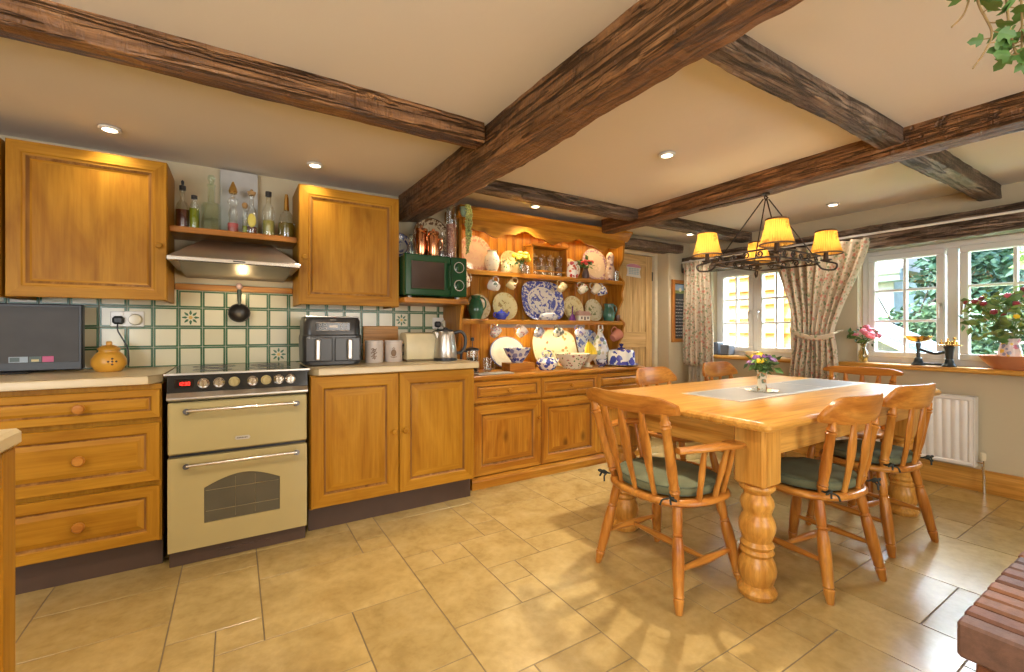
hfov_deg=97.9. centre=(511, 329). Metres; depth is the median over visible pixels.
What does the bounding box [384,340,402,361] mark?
canister
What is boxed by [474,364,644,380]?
countertop
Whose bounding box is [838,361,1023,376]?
window sill
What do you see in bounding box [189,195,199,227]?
oil bottle
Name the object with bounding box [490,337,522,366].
platter
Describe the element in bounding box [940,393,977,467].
grille
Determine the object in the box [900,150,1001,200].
ceiling beam
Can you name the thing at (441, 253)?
storage jar
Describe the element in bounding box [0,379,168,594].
drawer unit
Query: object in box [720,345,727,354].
grille
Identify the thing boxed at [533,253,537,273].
spice jar
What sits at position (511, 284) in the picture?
cup
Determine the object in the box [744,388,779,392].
coaster
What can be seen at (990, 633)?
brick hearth
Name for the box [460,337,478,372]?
cafetiere
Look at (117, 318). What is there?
wall socket
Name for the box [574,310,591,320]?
ornament
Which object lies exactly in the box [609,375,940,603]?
dining table
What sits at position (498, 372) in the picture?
slate board
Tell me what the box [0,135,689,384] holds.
wall
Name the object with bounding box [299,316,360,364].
air fryer
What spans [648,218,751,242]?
ceiling beam
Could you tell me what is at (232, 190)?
bottle
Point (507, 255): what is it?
plate
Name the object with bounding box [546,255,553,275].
spice jar
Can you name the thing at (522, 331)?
mug
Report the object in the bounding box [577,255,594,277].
flower vase
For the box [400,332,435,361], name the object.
toaster
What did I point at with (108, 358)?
pot
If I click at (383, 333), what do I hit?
board
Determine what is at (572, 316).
bell
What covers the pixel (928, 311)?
hedge
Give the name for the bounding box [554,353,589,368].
floral bowl
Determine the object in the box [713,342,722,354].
speaker
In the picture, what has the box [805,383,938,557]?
dining chair
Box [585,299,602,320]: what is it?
dinner plate
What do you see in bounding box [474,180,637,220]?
ceiling beam
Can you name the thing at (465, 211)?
trailing plant
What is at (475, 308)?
jug
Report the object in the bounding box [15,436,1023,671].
floor
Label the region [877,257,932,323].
house
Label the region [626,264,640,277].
wall calendar
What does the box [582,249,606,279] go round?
platter
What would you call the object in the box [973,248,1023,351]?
tree
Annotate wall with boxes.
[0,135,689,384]
[690,181,1023,476]
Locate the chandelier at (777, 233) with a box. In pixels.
[692,192,843,277]
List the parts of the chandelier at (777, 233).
arm, lamp shade, trim, arm, lamp shade, trim, frame, arm, trim, trim, lamp shade, trim, trim, lamp shade, arm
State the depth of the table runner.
2.65 m
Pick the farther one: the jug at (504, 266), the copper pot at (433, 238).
the jug at (504, 266)
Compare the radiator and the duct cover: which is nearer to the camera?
the duct cover
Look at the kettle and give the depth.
3.02 m
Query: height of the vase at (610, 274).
0.285 m
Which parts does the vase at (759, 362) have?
purple flower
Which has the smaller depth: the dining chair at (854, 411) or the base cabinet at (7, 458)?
the base cabinet at (7, 458)
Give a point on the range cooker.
(237, 461)
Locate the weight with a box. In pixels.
[951,337,957,344]
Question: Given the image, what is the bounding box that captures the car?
[877,322,935,352]
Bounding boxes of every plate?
[399,233,412,255]
[413,217,445,250]
[467,294,489,318]
[493,292,516,319]
[500,251,520,272]
[564,296,583,317]
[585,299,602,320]
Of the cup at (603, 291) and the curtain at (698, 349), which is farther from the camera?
the curtain at (698, 349)
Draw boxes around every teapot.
[493,309,509,318]
[536,350,558,369]
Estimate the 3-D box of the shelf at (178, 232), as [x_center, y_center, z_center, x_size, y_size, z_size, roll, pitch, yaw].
[-1.635,-0.545,2.653,0.618,0.034,0.263,0,0,-32]
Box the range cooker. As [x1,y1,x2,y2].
[163,362,309,567]
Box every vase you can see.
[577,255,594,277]
[744,352,782,389]
[847,325,881,361]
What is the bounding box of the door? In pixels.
[619,249,657,386]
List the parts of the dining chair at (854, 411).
leg, seat, leg, post, crest rail, post, leg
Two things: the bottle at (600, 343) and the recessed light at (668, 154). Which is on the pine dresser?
the bottle at (600, 343)
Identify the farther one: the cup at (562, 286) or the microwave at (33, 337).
the cup at (562, 286)
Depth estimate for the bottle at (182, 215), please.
2.48 m
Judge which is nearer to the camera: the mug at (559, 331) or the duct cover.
the duct cover
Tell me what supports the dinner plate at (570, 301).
on the pine dresser
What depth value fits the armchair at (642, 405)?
1.87 m
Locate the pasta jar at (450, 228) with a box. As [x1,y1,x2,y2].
[446,206,456,257]
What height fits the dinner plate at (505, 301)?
0.232 m
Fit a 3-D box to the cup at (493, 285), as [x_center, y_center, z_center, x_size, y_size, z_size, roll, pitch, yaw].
[-0.141,-0.367,3.530,0.095,0.120,0.086,0,0,26]
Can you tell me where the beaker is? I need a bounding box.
[615,315,619,320]
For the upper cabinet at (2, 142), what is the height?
0.720 m
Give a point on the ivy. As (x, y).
(1007, 37)
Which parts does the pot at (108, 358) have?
lid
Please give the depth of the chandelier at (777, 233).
2.76 m
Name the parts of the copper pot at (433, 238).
lid, handle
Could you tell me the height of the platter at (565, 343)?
0.321 m
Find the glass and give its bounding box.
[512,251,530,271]
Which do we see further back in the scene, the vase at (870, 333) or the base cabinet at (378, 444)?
the vase at (870, 333)
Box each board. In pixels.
[363,326,397,359]
[474,371,513,375]
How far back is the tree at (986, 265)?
8.41 m
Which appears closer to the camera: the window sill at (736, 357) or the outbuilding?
the window sill at (736, 357)
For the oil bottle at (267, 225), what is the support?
on the shelf at (178, 232)
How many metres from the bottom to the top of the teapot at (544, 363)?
0.161 m
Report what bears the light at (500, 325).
attached to the pine dresser
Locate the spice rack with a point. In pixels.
(562, 253)
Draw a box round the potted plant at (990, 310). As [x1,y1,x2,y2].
[958,285,1023,356]
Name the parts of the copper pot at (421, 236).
lid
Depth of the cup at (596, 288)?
4.02 m
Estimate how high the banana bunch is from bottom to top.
0.168 m
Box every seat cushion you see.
[598,457,721,504]
[781,457,881,501]
[833,439,933,472]
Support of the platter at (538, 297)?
on the pine dresser
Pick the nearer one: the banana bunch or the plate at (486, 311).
the plate at (486, 311)
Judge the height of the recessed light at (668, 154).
0.011 m
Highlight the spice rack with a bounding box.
[524,242,568,276]
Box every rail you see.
[175,283,292,293]
[682,209,1023,262]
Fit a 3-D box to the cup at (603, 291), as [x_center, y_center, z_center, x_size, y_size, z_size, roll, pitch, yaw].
[0.822,-0.369,4.090,0.102,0.118,0.082,0,0,0]
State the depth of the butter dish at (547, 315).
3.78 m
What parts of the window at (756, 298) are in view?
sash, sash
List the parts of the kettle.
lid, handle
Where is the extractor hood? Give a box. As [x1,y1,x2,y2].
[166,239,300,281]
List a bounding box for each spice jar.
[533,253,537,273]
[538,254,545,274]
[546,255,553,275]
[554,258,562,275]
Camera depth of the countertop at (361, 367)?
2.67 m
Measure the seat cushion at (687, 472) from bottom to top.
0.069 m
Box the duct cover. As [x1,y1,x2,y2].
[220,169,257,233]
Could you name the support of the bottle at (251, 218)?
on the shelf at (178, 232)
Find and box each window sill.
[714,355,790,362]
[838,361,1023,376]
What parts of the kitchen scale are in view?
weight plate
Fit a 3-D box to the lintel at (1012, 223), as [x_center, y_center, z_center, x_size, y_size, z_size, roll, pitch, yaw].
[3.002,-0.727,3.414,0.237,0.197,3.840,0,0,-32]
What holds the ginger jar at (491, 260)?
on the pine dresser
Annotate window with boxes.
[717,264,793,357]
[863,233,1023,366]
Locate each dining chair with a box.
[636,366,718,472]
[702,361,737,453]
[738,393,886,605]
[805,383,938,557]
[806,366,903,500]
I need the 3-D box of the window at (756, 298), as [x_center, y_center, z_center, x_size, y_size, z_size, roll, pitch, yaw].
[2.493,-0.195,4.552,0.146,0.920,0.850,0,0,-32]
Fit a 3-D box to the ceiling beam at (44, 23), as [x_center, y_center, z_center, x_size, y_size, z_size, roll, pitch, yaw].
[-1.730,-0.947,1.177,3.700,0.134,0.115,0,0,-32]
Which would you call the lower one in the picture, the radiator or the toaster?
the radiator
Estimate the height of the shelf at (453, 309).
0.423 m
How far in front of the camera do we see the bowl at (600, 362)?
3.90 m
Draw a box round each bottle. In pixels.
[176,180,188,226]
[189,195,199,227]
[227,182,238,231]
[242,203,247,231]
[245,189,256,232]
[262,191,273,234]
[278,194,293,236]
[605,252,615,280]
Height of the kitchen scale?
0.218 m
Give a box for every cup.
[487,276,499,290]
[506,277,517,289]
[557,280,566,292]
[577,282,587,293]
[589,283,601,294]
[597,283,606,295]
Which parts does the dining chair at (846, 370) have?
leg, post, crest rail, seat, leg, post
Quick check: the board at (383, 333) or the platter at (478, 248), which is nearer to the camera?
the board at (383, 333)
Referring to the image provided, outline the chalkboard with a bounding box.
[671,279,683,341]
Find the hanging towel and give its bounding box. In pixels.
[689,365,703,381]
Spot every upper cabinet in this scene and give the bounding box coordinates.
[0,138,25,299]
[5,138,174,303]
[292,184,398,308]
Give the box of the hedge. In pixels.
[878,272,1000,354]
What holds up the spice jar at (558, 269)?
in the spice rack
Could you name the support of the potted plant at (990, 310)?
in the terracotta dish at (994, 361)
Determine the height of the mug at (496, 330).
0.116 m
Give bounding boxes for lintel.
[625,238,683,253]
[682,201,1023,272]
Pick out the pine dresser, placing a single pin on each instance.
(536, 423)
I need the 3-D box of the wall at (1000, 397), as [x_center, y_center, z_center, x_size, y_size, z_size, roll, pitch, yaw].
[3.691,0.070,2.700,0.320,2.200,5.900,0,0,-32]
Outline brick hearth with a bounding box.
[957,552,1023,671]
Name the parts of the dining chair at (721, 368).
crest rail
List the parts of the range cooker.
control knob, control knob, control knob, door, fascia rail, door, control panel, handle, handle, control knob, control knob, control knob, control knob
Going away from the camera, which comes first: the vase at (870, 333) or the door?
the vase at (870, 333)
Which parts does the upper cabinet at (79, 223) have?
knob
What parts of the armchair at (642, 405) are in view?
post, leg, armrest, crest rail, leg, post, seat, leg, armrest, leg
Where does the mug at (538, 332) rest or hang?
hanging from the pine dresser
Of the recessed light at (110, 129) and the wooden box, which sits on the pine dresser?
the wooden box
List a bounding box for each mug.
[490,324,501,337]
[515,324,527,337]
[534,324,544,337]
[553,325,563,337]
[574,325,585,336]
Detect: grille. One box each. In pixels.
[713,343,716,353]
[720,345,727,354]
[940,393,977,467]
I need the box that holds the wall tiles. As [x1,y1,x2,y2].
[0,282,442,368]
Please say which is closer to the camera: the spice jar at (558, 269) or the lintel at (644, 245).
the spice jar at (558, 269)
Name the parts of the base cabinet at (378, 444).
door, knob, door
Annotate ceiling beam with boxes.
[0,0,484,148]
[398,0,803,222]
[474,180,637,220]
[601,91,1023,233]
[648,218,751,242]
[704,34,903,149]
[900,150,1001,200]
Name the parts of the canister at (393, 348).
lid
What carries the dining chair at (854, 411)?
on the floor
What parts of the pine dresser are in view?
drawer, door, panel, cornice, drawer, door, door, drawer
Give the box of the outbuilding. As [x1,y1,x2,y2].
[729,273,789,347]
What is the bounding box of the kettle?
[433,327,466,360]
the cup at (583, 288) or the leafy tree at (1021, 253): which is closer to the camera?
the cup at (583, 288)
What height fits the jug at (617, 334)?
0.140 m
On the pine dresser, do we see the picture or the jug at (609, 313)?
the jug at (609, 313)
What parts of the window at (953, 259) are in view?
sash, handle, handle, sash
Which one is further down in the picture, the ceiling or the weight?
the weight
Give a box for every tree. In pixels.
[908,248,1023,331]
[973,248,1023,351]
[985,247,1023,354]
[1009,247,1023,268]
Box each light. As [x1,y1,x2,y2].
[97,124,121,133]
[307,162,322,168]
[498,324,584,327]
[530,204,540,208]
[659,151,674,158]
[826,202,839,206]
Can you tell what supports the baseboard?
attached to the wall at (1000, 397)
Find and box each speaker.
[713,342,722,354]
[720,344,733,354]
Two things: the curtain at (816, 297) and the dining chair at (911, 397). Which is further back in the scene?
the curtain at (816, 297)
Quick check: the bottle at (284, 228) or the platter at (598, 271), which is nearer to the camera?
the bottle at (284, 228)
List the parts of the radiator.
panel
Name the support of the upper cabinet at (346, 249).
attached to the wall at (670, 354)
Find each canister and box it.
[365,340,383,362]
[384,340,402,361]
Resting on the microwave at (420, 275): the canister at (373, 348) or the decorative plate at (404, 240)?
the decorative plate at (404, 240)
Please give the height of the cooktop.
0.024 m
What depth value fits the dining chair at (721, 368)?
3.85 m
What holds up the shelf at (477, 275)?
attached to the pine dresser
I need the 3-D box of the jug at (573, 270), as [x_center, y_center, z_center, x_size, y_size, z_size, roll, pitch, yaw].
[0.543,-0.530,3.962,0.123,0.145,0.112,0,0,7]
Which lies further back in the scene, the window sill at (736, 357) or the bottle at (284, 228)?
the window sill at (736, 357)
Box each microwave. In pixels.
[0,303,84,374]
[399,253,466,298]
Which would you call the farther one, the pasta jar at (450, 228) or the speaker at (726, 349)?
the speaker at (726, 349)
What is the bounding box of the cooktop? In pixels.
[163,362,309,378]
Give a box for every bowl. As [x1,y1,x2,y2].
[503,347,530,362]
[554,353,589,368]
[583,354,597,366]
[596,359,606,366]
[745,351,758,355]
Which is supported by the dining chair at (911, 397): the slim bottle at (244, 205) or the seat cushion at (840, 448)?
the seat cushion at (840, 448)
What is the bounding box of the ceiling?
[0,0,1023,243]
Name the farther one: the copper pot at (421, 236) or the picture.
the picture
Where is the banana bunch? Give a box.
[585,339,596,357]
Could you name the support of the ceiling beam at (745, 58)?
attached to the ceiling
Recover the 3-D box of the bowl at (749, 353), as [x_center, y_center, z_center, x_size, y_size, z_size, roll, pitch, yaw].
[2.395,0.237,4.450,0.118,0.050,0.118,0,0,-32]
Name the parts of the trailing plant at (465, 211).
pot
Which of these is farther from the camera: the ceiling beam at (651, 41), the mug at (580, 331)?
the mug at (580, 331)
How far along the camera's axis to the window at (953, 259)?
3.33 m
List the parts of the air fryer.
drawer handle, drawer, plate, control panel, drawer, drawer handle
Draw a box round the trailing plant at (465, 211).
[460,204,472,253]
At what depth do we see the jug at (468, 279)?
3.34 m
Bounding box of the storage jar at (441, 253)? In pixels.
[439,232,446,256]
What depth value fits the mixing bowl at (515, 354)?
3.48 m
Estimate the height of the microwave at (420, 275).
0.290 m
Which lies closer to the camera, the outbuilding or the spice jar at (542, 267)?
the spice jar at (542, 267)
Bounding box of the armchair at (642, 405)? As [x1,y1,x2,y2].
[586,387,745,615]
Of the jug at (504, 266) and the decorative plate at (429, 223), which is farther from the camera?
the jug at (504, 266)
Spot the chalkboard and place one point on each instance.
(677, 286)
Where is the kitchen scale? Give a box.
[903,336,962,366]
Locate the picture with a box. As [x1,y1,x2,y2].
[675,284,683,293]
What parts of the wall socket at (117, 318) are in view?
plate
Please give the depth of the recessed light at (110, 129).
2.14 m
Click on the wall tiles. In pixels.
(197, 329)
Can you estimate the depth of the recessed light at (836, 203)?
3.43 m
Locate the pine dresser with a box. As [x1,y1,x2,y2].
[445,204,644,490]
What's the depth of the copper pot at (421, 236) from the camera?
3.09 m
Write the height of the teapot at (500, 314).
0.090 m
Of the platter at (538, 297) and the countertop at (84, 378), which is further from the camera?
the platter at (538, 297)
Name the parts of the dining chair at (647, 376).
crest rail, seat, leg, leg, leg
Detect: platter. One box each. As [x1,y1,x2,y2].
[462,236,490,269]
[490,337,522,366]
[521,281,563,319]
[532,330,576,365]
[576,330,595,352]
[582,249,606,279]
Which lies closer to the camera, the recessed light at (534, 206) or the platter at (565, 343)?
the recessed light at (534, 206)
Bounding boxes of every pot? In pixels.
[90,341,126,371]
[415,225,427,254]
[428,229,442,255]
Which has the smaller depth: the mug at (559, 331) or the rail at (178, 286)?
the rail at (178, 286)
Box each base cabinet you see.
[0,447,14,671]
[306,368,473,530]
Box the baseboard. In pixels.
[791,442,1023,500]
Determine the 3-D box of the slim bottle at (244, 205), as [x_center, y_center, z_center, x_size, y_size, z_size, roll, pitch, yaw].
[-1.573,-0.655,2.625,0.032,0.186,0.031,0,0,-32]
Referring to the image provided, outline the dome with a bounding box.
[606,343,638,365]
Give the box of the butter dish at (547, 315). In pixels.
[538,310,558,319]
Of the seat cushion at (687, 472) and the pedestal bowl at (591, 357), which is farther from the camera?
the pedestal bowl at (591, 357)
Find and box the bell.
[569,306,575,319]
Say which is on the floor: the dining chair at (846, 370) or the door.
the dining chair at (846, 370)
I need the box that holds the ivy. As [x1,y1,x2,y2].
[946,0,1023,73]
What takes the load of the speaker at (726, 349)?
on the window sill at (736, 357)
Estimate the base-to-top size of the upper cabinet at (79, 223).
0.720 m
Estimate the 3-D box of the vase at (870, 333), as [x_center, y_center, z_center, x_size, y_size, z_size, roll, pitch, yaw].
[2.862,0.109,3.648,0.233,0.307,0.242,0,0,-32]
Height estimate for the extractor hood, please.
0.207 m
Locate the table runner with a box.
[682,378,865,401]
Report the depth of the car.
6.55 m
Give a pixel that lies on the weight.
(954, 342)
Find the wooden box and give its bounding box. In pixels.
[502,361,534,371]
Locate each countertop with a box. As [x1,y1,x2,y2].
[0,366,175,391]
[0,428,20,453]
[298,359,478,375]
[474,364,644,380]
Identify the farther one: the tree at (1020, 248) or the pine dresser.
the tree at (1020, 248)
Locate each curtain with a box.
[682,260,713,366]
[774,238,869,379]
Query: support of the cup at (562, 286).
hanging from the pine dresser
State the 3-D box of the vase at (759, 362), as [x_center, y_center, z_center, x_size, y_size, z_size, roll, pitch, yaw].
[1.454,0.236,2.584,0.197,0.215,0.195,0,0,-13]
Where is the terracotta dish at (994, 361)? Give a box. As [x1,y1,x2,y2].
[978,354,1023,370]
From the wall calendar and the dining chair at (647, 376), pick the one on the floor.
the dining chair at (647, 376)
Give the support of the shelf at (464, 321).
attached to the pine dresser
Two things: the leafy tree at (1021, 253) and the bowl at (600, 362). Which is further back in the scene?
the leafy tree at (1021, 253)
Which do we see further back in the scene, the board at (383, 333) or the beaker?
the beaker
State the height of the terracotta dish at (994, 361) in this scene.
0.092 m
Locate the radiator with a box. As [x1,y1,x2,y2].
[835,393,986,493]
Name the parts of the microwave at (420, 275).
door, handle, control panel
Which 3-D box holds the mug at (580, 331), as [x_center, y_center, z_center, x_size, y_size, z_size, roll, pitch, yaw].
[0.604,0.007,3.954,0.105,0.116,0.083,0,0,-32]
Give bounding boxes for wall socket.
[110,311,143,365]
[432,318,444,331]
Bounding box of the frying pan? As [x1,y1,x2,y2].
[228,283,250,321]
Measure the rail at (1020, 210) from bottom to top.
0.028 m
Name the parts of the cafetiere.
lid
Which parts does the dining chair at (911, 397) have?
leg, leg, seat, leg, post, crest rail, post, leg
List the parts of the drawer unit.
knob, knob, knob, drawer, drawer, drawer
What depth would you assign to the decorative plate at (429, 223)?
3.40 m
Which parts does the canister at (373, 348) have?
lid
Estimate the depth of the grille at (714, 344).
4.75 m
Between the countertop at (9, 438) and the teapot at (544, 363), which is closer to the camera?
the countertop at (9, 438)
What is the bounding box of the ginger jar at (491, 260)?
[484,250,499,270]
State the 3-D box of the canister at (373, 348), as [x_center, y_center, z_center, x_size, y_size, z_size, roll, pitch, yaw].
[-0.891,0.138,2.883,0.118,0.142,0.119,0,0,-32]
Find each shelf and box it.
[169,225,296,248]
[399,297,468,348]
[462,319,622,324]
[467,269,622,285]
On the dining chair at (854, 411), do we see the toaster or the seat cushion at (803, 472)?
the seat cushion at (803, 472)
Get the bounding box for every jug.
[467,273,471,286]
[468,295,486,318]
[501,260,511,271]
[567,261,579,277]
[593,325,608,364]
[603,304,616,320]
[610,327,623,340]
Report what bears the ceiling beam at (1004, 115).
attached to the ceiling
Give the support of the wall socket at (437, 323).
attached to the wall tiles

